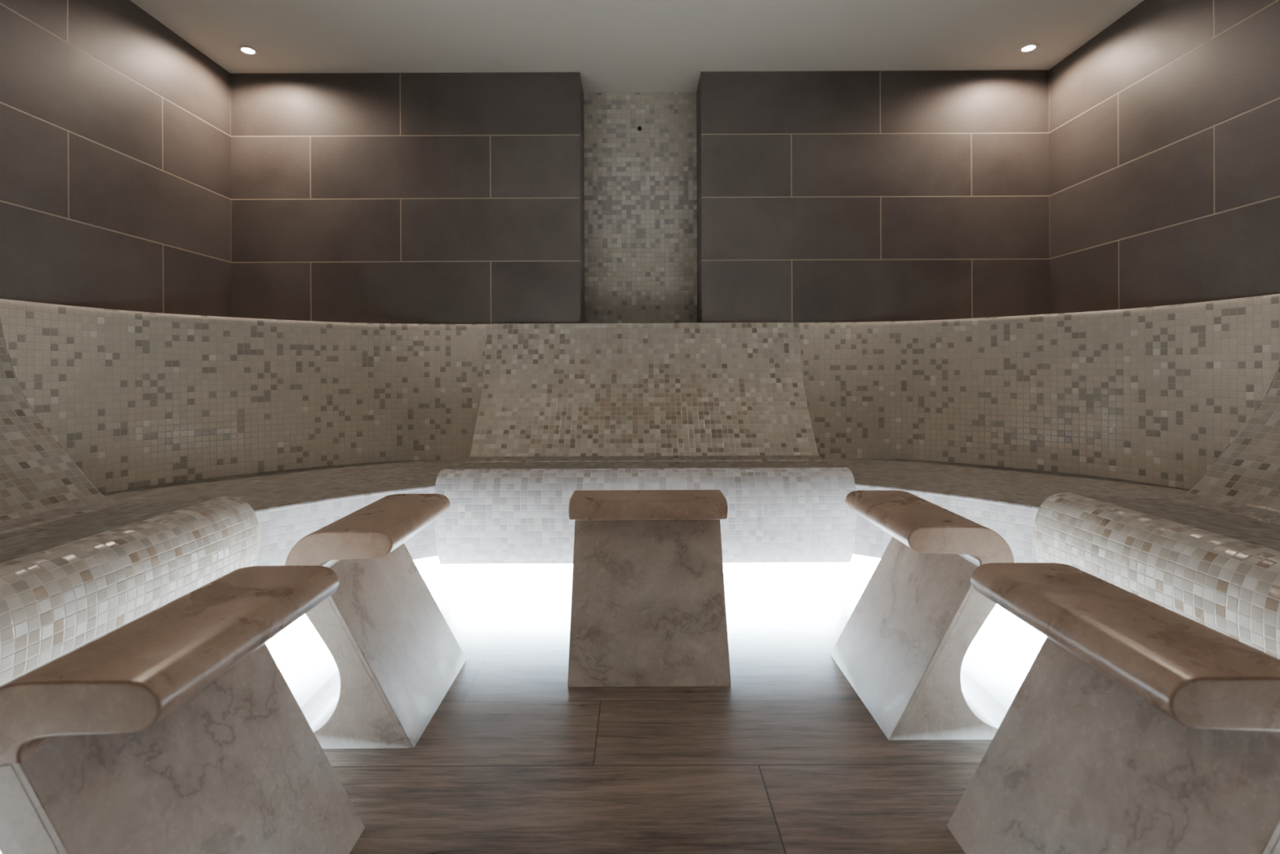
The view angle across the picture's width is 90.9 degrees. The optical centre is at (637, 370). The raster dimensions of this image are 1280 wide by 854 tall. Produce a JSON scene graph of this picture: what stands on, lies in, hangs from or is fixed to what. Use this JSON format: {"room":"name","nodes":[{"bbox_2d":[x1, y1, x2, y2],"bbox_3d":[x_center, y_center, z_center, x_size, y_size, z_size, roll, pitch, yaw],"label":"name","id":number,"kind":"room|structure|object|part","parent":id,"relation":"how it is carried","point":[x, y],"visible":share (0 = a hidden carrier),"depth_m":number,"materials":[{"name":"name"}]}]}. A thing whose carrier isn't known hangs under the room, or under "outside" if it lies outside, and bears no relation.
{"room":"spa","nodes":[
{"label":"spa","id":0,"kind":"room"},
{"bbox_2d":[0,0,231,316],"bbox_3d":[-2.088,-0.311,0.900,0.100,2.360,5.200,0,0,0],"label":"wall","id":1,"kind":"structure","parent":0,"point":[115,128],"depth_m":2.45,"materials":[{"name":"brown tile"}]},
{"bbox_2d":[0,571,1046,853],"bbox_3d":[0.019,0.910,0.900,4.304,0.100,5.200,0,0,0],"label":"floor","id":2,"kind":"structure","parent":0,"point":[787,757],"depth_m":1.43,"materials":[{"name":"brown wood"}]},
{"bbox_2d":[0,318,259,686],"bbox_3d":[-1.570,0.318,1.150,0.813,1.097,1.570,0,0,0],"label":"lounger","id":3,"kind":"object","parent":2,"relation":"on","point":[79,564],"visible":0.85,"depth_m":1.58,"materials":[{"name":"beige tile"}]},
{"bbox_3d":[-1.776,0.169,1.150,0.403,0.797,1.558,0,0,0],"label":"backrest","id":4,"kind":"part","parent":3,"relation":"part of","materials":[{"name":"tile"}]},
{"bbox_3d":[-1.450,0.565,1.150,0.355,0.358,1.568,0,0,0],"label":"seat","id":5,"kind":"part","parent":3,"relation":"part of","materials":[{"name":"tile"}]},
{"bbox_2d":[0,565,364,853],"bbox_3d":[-0.686,0.615,0.967,0.340,0.496,0.447,0,0,0],"label":"footstool","id":6,"kind":"object","parent":2,"relation":"on","point":[176,729],"visible":1,"depth_m":0.89,"materials":[{"name":"beige stone"}]},
{"bbox_3d":[-0.692,0.663,0.967,0.328,0.400,0.447,0,0,0],"label":"leg","id":7,"kind":"part","parent":6,"relation":"part of","materials":[{"name":"beige stone"}]},
{"bbox_2d":[284,493,466,748],"bbox_3d":[-0.683,0.615,1.661,0.340,0.496,0.447,0,0,0],"label":"footstool","id":8,"kind":"object","parent":2,"relation":"on","point":[396,655],"visible":0.84,"depth_m":1.52,"materials":[{"name":"beige stone"}]},
{"bbox_3d":[-0.689,0.663,1.661,0.328,0.400,0.447,0,0,0],"label":"leg","id":9,"kind":"part","parent":8,"relation":"part of","materials":[{"name":"beige stone"}]},
{"bbox_3d":[-0.625,0.663,1.661,0.224,0.400,0.446,0,0,0],"label":"panel","id":10,"kind":"part","parent":8,"relation":"part of","materials":[{"name":"beige stone"}]},
{"bbox_2d":[0,293,1279,604],"bbox_3d":[0.016,0.311,1.606,4.100,1.097,3.103,0,0,0],"label":"bench","id":11,"kind":"object","parent":2,"relation":"on","point":[310,424],"visible":0.38,"depth_m":2.62,"materials":[{"name":"tile"}]},
{"bbox_3d":[0.015,0.102,1.606,4.100,0.678,3.103,0,0,0],"label":"curved backrest","id":12,"kind":"part","parent":11,"relation":"part of","materials":[{"name":"tile"}]},
{"bbox_3d":[0.028,0.575,1.552,3.027,0.270,2.224,0,0,0],"label":"panel","id":13,"kind":"part","parent":11,"relation":"part of","materials":[{"name":"tile"}]},
{"bbox_3d":[0.017,0.465,1.606,4.100,0.050,3.103,0,0,0],"label":"bench seat","id":14,"kind":"part","parent":11,"relation":"part of","materials":[{"name":"tile"}]},
{"bbox_2d":[434,322,856,573],"bbox_3d":[0.026,0.311,2.746,1.570,1.097,0.813,0,0,0],"label":"lounger","id":15,"kind":"object","parent":2,"relation":"on","point":[564,409],"visible":0.86,"depth_m":2.85,"materials":[{"name":"beige tile"}]},
{"bbox_3d":[0.026,0.161,2.951,1.558,0.797,0.403,0,0,0],"label":"backrest","id":16,"kind":"part","parent":15,"relation":"part of","materials":[{"name":"tile"}]},
{"bbox_3d":[0.027,0.559,2.627,1.568,0.358,0.355,0,0,0],"label":"seat","id":17,"kind":"part","parent":15,"relation":"part of","materials":[{"name":"tile"}]},
{"bbox_2d":[567,489,731,686],"bbox_3d":[0.030,0.612,1.885,0.447,0.496,0.340,0,0,0],"label":"footstool","id":18,"kind":"object","parent":2,"relation":"on","point":[648,606],"visible":1,"depth_m":1.80,"materials":[{"name":"beige stone"}]},
{"bbox_2d":[830,489,1013,740],"bbox_3d":[0.751,0.609,1.684,0.340,0.496,0.447,0,0,0],"label":"footstool","id":19,"kind":"object","parent":2,"relation":"on","point":[904,643],"visible":0.89,"depth_m":1.54,"materials":[{"name":"beige stone"}]},
{"bbox_3d":[0.693,0.657,1.684,0.224,0.400,0.446,0,0,0],"label":"panel","id":20,"kind":"part","parent":19,"relation":"part of","materials":[{"name":"beige stone"}]},
{"bbox_3d":[0.757,0.657,1.684,0.328,0.400,0.447,0,0,0],"label":"leg","id":21,"kind":"part","parent":19,"relation":"part of","materials":[{"name":"beige stone"}]},
{"bbox_2d":[946,562,1279,853],"bbox_3d":[0.751,0.609,0.965,0.340,0.496,0.447,0,0,0],"label":"footstool","id":22,"kind":"object","parent":2,"relation":"on","point":[1136,725],"visible":1,"depth_m":0.92,"materials":[{"name":"beige stone"}]},
{"bbox_3d":[0.757,0.657,0.965,0.328,0.400,0.447,0,0,0],"label":"leg","id":23,"kind":"part","parent":22,"relation":"part of","materials":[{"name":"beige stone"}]},
{"bbox_2d":[1034,360,1279,658],"bbox_3d":[1.623,0.304,1.150,0.813,1.097,1.570,0,0,0],"label":"lounger","id":24,"kind":"object","parent":2,"relation":"on","point":[1208,554],"visible":0.82,"depth_m":1.60,"materials":[{"name":"beige tile"}]},
{"bbox_3d":[1.505,0.552,1.150,0.355,0.358,1.568,0,0,0],"label":"seat","id":25,"kind":"part","parent":24,"relation":"part of","materials":[{"name":"tile"}]},
{"bbox_3d":[1.827,0.153,1.150,0.403,0.797,1.558,0,0,0],"label":"backrest","id":26,"kind":"part","parent":24,"relation":"part of","materials":[{"name":"tile"}]},
{"bbox_2d":[130,0,1143,93],"bbox_3d":[0.008,-1.550,0.900,4.304,0.100,5.200,0,0,0],"label":"ceiling","id":27,"kind":"structure","parent":0,"point":[615,46],"depth_m":2.81,"materials":[{"name":"paint"}]},
{"bbox_2d":[236,44,258,55],"bbox_3d":[-1.813,-1.489,2.930,0.087,0.006,0.087,0,0,0],"label":"recessed light","id":28,"kind":"object","parent":27,"relation":"in","point":[245,49],"visible":1,"depth_m":2.92,"materials":[{"name":"white"}]},
{"bbox_2d":[1017,42,1039,53],"bbox_3d":[1.823,-1.505,2.940,0.087,0.006,0.087,0,0,0],"label":"recessed light","id":29,"kind":"object","parent":27,"relation":"in","point":[1028,47],"visible":1,"depth_m":2.94,"materials":[{"name":"white"}]},
{"bbox_2d":[230,69,1049,324],"bbox_3d":[0.014,-0.320,3.280,4.104,2.360,0.240,0,0,0],"label":"wall","id":30,"kind":"structure","parent":0,"point":[362,197],"depth_m":3.16,"materials":[{"name":"brown tile"}]},
{"bbox_2d":[583,92,697,323],"bbox_3d":[0.014,-0.320,3.450,4.104,2.360,0.100,0,0,0],"label":"wall niche","id":31,"kind":"object","parent":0,"point":[641,187],"visible":0.21,"depth_m":3.40,"materials":[{"name":"tile"}]},
{"bbox_2d":[1048,0,1279,313],"bbox_3d":[2.116,-0.329,0.900,0.100,2.360,5.200,0,0,0],"label":"wall","id":32,"kind":"structure","parent":0,"point":[1164,124],"depth_m":2.45,"materials":[{"name":"brown tile"}]}
]}

